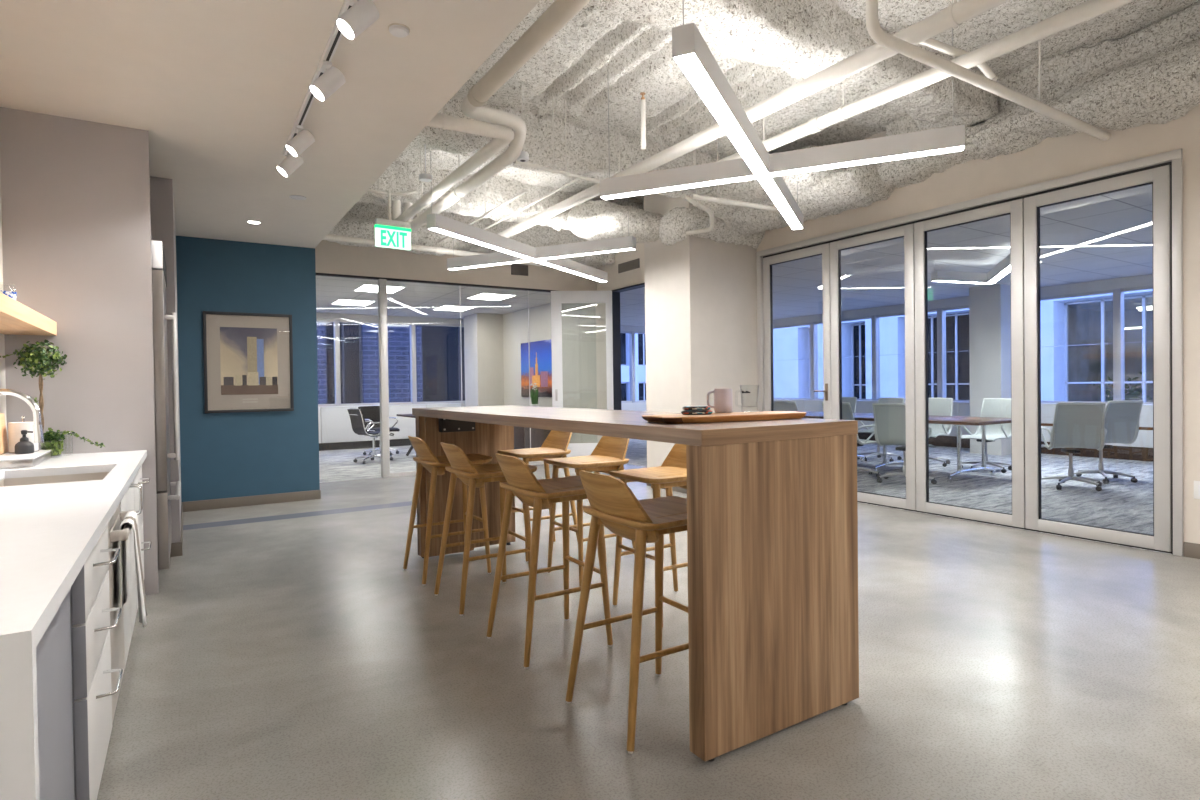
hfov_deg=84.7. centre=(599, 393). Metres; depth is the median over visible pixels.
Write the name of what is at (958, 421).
conference table
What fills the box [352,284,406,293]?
recessed light
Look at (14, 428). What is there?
paper towel roll
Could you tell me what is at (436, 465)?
bar stool
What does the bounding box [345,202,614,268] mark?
ceiling beam
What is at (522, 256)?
diffuser
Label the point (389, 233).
exit sign
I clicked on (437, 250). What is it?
pipe
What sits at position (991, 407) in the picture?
chair
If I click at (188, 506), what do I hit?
baseboard
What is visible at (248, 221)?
recessed light
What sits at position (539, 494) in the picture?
bar stool
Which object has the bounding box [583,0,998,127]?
ceiling beam
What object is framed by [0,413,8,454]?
cutting board
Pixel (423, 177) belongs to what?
ceiling speaker
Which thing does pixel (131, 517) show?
dish towel
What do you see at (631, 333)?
window
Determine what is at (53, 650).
base cabinet
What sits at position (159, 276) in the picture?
refrigerator
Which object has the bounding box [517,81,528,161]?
detector
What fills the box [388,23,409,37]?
ceiling sensor
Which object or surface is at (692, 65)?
diffuser
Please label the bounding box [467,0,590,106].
duct pipe
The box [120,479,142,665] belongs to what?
base cabinet
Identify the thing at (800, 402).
base cabinet
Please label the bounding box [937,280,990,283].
diffuser
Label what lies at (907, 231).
door
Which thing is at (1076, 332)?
window
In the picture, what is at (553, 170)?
conduit
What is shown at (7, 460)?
tray
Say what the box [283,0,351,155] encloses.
track rail
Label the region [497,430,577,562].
bar stool
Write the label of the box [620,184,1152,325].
ceiling
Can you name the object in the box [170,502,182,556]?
baseboard
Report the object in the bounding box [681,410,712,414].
case
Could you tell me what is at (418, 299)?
ceiling
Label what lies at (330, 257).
wall
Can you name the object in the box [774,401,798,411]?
chair
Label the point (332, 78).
track spotlight
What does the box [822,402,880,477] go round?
chair
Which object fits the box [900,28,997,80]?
pipe
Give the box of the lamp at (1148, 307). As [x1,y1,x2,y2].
[1124,306,1152,329]
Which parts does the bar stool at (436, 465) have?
leg, backrest, leg, seat, leg, leg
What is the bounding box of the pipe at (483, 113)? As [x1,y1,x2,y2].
[404,96,525,231]
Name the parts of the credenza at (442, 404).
door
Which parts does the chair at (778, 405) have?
rail, seat and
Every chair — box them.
[347,408,393,463]
[357,406,399,455]
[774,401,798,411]
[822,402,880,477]
[842,397,856,412]
[857,397,904,461]
[872,403,936,483]
[928,398,952,466]
[961,398,1011,472]
[1041,402,1106,490]
[1074,400,1142,483]
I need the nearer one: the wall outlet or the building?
the wall outlet
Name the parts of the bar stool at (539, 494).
leg, backrest, leg, seat, leg, leg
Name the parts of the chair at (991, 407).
frame, seat and, rail, frame, armrest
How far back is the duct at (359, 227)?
7.92 m
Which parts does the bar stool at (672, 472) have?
leg, seat, leg, leg, backrest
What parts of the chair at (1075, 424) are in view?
armrest, frame, seat and, rail, frame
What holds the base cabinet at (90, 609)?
on the floor at (289, 651)
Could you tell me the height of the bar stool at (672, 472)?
0.900 m
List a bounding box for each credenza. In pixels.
[318,407,320,450]
[320,405,375,450]
[374,404,425,446]
[426,403,460,407]
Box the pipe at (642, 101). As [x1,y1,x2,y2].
[640,92,645,148]
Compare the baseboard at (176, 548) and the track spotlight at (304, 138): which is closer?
the track spotlight at (304, 138)
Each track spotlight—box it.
[276,149,303,177]
[285,125,314,156]
[309,60,345,101]
[336,0,378,39]
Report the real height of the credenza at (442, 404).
0.862 m
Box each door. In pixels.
[551,291,613,456]
[763,243,830,418]
[830,224,915,509]
[914,199,1024,527]
[1024,165,1170,551]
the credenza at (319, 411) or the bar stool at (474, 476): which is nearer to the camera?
the bar stool at (474, 476)
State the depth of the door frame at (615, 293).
10.35 m
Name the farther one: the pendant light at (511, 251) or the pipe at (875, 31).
the pendant light at (511, 251)
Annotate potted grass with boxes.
[530,383,538,406]
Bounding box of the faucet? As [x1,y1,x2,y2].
[0,389,43,442]
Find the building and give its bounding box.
[621,333,645,400]
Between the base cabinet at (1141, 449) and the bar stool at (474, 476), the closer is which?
the bar stool at (474, 476)
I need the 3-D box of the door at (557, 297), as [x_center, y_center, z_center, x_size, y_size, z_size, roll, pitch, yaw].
[-0.271,-0.264,10.255,0.955,2.680,0.095,-1,1,-3]
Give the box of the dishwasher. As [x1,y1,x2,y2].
[108,503,135,722]
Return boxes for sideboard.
[514,426,551,448]
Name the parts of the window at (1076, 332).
pane, pane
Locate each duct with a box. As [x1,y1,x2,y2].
[325,216,459,255]
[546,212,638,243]
[567,200,663,242]
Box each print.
[203,311,293,412]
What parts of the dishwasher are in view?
control panel, door, bar handle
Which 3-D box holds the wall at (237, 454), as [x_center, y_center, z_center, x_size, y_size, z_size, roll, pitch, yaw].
[-4.084,-0.209,7.438,1.442,2.761,1.340,-1,1,-32]
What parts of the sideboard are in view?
door, door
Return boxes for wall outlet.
[1194,481,1199,498]
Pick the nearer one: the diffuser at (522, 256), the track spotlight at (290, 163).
the track spotlight at (290, 163)
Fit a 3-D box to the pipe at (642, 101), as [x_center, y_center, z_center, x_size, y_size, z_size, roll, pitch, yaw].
[0.336,-2.121,5.111,0.044,0.424,0.044,-1,1,-32]
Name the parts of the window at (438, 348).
pane, pane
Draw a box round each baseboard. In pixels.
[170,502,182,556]
[183,490,320,511]
[1184,542,1199,558]
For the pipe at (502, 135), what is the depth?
4.91 m
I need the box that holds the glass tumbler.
[0,282,16,299]
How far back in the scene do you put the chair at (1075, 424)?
7.16 m
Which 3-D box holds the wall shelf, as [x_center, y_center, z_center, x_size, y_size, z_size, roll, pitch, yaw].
[-2.513,-0.357,2.636,0.222,0.076,2.343,-1,1,-32]
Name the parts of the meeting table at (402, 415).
leg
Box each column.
[644,193,757,467]
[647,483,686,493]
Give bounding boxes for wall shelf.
[0,292,56,335]
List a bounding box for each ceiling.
[0,0,539,247]
[316,276,550,318]
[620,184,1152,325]
[722,163,894,234]
[876,4,1199,187]
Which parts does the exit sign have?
stem, sign panel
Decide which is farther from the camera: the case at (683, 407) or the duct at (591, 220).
the duct at (591, 220)
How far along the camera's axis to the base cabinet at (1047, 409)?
10.71 m
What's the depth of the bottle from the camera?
3.25 m
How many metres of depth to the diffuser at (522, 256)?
7.26 m
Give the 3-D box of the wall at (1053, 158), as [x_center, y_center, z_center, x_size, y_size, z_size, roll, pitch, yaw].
[1.852,-0.813,7.848,0.120,3.800,17.300,-1,1,-32]
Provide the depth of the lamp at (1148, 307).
20.68 m
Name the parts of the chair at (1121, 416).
frame, seat and, rail, frame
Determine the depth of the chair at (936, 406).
9.61 m
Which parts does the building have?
pane, pane, pane, pane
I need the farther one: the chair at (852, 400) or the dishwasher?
the chair at (852, 400)
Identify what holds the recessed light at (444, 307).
in the ceiling at (418, 299)
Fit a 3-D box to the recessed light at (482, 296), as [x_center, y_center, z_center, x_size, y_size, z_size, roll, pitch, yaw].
[-1.847,-1.641,11.151,0.640,0.006,0.760,-1,1,-32]
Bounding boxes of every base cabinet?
[36,590,74,799]
[70,524,122,799]
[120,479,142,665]
[134,466,151,609]
[774,399,812,410]
[804,400,877,440]
[872,401,962,446]
[958,402,1068,455]
[1070,403,1152,461]
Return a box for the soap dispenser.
[15,430,33,453]
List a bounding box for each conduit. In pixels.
[438,163,527,242]
[483,171,604,229]
[514,96,599,183]
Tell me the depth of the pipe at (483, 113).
5.03 m
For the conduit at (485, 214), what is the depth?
6.94 m
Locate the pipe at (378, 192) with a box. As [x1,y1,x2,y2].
[366,178,417,195]
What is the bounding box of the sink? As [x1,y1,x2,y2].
[0,472,108,486]
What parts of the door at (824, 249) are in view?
handle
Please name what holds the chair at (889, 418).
on the floor at (1121, 503)
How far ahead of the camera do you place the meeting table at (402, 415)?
11.64 m
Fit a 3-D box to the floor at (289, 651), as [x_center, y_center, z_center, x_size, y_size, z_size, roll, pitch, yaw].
[0.390,1.217,3.882,6.660,0.120,12.140,-1,1,-32]
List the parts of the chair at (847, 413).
seat and, frame, armrest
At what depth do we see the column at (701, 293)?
7.50 m
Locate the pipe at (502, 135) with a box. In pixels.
[392,106,513,221]
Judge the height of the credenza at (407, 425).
0.862 m
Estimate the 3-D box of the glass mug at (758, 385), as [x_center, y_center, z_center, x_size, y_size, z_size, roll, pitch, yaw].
[0.620,0.019,2.739,0.088,0.112,0.080,-1,1,-39]
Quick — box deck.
[394,0,1199,202]
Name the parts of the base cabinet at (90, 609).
drawer, drawer, drawer, drawer handle, drawer handle, drawer handle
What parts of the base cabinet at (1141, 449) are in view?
door, door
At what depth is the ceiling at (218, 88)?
3.32 m
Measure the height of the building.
16.000 m
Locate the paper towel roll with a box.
[8,416,38,452]
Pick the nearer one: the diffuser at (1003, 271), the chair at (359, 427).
the diffuser at (1003, 271)
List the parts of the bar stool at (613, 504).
leg, backrest, seat, leg, leg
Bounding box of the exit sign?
[374,192,410,249]
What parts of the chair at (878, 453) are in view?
seat and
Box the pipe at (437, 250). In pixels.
[323,214,548,266]
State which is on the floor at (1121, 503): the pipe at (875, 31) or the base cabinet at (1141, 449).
the base cabinet at (1141, 449)
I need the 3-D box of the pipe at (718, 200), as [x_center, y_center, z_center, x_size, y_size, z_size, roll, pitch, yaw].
[1.480,-2.148,6.398,1.419,0.703,0.060,-1,1,-26]
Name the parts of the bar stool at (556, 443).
leg, seat, leg, backrest, leg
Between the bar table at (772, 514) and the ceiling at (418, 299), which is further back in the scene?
the ceiling at (418, 299)
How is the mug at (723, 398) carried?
on the serving board at (763, 415)
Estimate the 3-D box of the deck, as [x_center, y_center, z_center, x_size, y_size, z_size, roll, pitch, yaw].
[0.610,-2.511,5.427,4.515,0.184,9.744,-1,1,-32]
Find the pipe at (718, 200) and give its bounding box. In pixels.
[690,139,778,211]
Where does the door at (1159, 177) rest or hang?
in the wall at (1053, 158)
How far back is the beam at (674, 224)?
7.25 m
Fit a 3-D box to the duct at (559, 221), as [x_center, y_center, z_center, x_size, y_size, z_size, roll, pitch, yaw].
[0.174,-2.052,8.190,1.874,0.312,0.445,-1,1,-32]
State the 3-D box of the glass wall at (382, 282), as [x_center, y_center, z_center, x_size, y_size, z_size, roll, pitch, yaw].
[-1.943,-0.241,9.582,4.468,2.715,0.100,-1,1,-32]
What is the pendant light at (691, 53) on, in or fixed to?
hanging from the deck
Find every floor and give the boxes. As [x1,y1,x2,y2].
[97,464,1199,799]
[319,439,1170,553]
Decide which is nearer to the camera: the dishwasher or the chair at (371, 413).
the dishwasher
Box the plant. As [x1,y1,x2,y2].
[1093,372,1151,401]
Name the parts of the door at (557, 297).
pull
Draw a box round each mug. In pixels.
[707,389,732,412]
[737,385,758,410]
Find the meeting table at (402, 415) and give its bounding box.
[397,414,414,455]
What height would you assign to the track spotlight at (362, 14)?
0.169 m
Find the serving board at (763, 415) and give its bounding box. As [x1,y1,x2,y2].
[642,411,806,423]
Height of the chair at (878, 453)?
0.963 m
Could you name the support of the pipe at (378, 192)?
hanging from the deck
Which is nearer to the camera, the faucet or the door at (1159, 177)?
the faucet
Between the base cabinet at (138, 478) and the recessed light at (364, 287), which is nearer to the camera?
the base cabinet at (138, 478)
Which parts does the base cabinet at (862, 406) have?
door, door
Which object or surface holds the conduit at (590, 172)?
attached to the ceiling beam at (588, 150)
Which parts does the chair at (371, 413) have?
backrest, seat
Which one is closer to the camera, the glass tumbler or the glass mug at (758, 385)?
the glass mug at (758, 385)
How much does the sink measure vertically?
0.163 m
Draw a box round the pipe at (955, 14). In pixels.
[470,0,1009,251]
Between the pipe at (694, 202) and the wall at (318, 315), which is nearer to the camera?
the pipe at (694, 202)
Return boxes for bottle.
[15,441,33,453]
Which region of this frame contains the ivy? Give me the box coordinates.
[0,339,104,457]
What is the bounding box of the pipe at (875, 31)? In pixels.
[866,0,1110,140]
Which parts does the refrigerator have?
door, freezer drawer, door handle, drawer handle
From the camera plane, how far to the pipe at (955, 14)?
4.19 m
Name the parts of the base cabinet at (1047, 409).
door, door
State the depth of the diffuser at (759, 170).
4.42 m
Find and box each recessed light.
[246,220,261,223]
[289,195,306,199]
[331,299,376,305]
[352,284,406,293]
[431,305,475,310]
[465,293,517,300]
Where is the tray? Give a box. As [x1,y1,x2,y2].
[0,450,51,468]
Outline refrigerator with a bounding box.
[151,240,180,569]
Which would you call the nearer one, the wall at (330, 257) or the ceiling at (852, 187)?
the ceiling at (852, 187)
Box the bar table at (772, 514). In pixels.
[412,405,858,761]
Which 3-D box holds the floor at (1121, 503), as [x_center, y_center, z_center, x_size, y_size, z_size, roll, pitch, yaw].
[2.173,1.126,9.242,11.500,0.120,15.300,-1,1,-32]
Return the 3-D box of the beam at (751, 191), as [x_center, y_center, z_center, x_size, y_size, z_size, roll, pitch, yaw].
[1.634,-2.119,6.762,0.647,0.461,1.805,-1,1,-32]
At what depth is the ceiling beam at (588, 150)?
6.01 m
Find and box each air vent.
[511,264,527,275]
[618,258,639,272]
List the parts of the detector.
rod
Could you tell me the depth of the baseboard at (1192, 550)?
4.41 m
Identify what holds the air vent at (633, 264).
in the wall at (1053, 158)
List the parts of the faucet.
spout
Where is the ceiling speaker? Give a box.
[419,144,431,181]
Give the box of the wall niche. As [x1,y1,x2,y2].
[150,176,180,542]
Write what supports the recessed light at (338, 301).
in the ceiling at (418, 299)
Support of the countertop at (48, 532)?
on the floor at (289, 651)
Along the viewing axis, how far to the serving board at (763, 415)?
2.49 m
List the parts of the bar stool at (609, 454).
leg, leg, seat, leg, backrest, leg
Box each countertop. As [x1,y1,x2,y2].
[0,450,146,799]
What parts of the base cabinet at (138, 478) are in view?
drawer, drawer, drawer handle, drawer handle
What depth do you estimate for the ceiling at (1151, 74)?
4.67 m
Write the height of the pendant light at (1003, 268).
0.260 m
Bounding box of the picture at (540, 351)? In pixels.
[521,339,551,396]
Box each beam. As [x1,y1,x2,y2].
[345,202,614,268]
[357,161,643,226]
[406,95,716,197]
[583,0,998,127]
[659,207,764,248]
[693,145,836,218]
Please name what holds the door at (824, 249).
in the wall at (1053, 158)
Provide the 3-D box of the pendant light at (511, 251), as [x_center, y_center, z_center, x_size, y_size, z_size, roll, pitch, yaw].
[-0.717,-1.988,7.422,3.069,0.970,2.122,-1,1,-32]
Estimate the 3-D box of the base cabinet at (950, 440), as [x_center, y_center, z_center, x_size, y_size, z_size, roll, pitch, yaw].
[6.170,0.556,12.736,0.380,0.825,1.750,-1,1,-32]
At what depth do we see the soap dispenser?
3.26 m
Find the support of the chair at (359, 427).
on the floor at (1121, 503)
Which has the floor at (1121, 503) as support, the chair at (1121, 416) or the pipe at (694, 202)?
the chair at (1121, 416)
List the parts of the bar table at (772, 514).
panel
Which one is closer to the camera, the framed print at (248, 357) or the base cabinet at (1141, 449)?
the framed print at (248, 357)
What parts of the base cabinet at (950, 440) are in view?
door, door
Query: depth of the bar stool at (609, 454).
4.15 m
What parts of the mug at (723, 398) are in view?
handle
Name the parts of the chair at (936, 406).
seat and, frame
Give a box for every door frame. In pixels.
[611,282,645,409]
[756,149,1182,555]
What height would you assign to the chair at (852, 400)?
0.963 m
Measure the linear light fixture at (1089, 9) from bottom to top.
0.562 m
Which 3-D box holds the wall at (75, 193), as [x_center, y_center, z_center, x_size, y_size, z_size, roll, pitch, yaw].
[-2.963,-0.178,3.772,0.667,2.761,0.055,-1,1,-32]
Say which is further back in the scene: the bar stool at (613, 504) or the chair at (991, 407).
the chair at (991, 407)
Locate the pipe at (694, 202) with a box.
[681,149,714,234]
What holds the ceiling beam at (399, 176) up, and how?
attached to the deck
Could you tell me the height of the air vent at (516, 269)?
0.160 m
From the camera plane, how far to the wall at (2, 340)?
3.54 m
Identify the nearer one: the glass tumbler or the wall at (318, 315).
the glass tumbler
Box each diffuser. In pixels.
[430,228,605,281]
[450,248,633,269]
[602,146,963,198]
[674,53,801,228]
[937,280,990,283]
[987,266,1010,283]
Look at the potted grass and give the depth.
12.18 m
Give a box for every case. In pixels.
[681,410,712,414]
[682,406,710,409]
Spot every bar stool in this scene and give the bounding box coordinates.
[403,436,492,585]
[434,442,536,615]
[486,453,612,668]
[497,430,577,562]
[543,436,634,586]
[566,470,688,753]
[609,444,687,627]
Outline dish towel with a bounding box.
[120,511,147,627]
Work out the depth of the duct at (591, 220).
7.23 m
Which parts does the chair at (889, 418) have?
frame, rail, seat and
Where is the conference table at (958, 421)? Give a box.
[799,411,1010,482]
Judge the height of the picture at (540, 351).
1.060 m
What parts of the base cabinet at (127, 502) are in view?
door, door, door handle, door handle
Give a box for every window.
[317,322,464,403]
[620,331,645,402]
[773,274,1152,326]
[773,289,1152,401]
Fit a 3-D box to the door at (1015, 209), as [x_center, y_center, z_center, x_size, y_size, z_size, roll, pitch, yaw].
[3.187,-0.244,5.707,0.060,2.656,0.929,-1,1,-32]
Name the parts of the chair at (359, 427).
backrest, seat, rail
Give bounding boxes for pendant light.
[427,151,635,281]
[599,0,964,229]
[931,254,1010,283]
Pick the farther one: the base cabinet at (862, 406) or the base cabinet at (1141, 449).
the base cabinet at (862, 406)
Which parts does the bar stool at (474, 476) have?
leg, backrest, leg, seat, leg, leg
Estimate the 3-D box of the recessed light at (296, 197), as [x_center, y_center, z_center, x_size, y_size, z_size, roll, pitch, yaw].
[-2.436,-1.582,5.303,0.128,0.006,0.128,-1,1,-32]
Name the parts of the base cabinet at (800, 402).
door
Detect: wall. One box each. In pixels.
[0,107,158,594]
[0,176,6,431]
[176,236,319,501]
[315,240,596,290]
[316,273,555,477]
[316,313,645,410]
[503,105,1199,555]

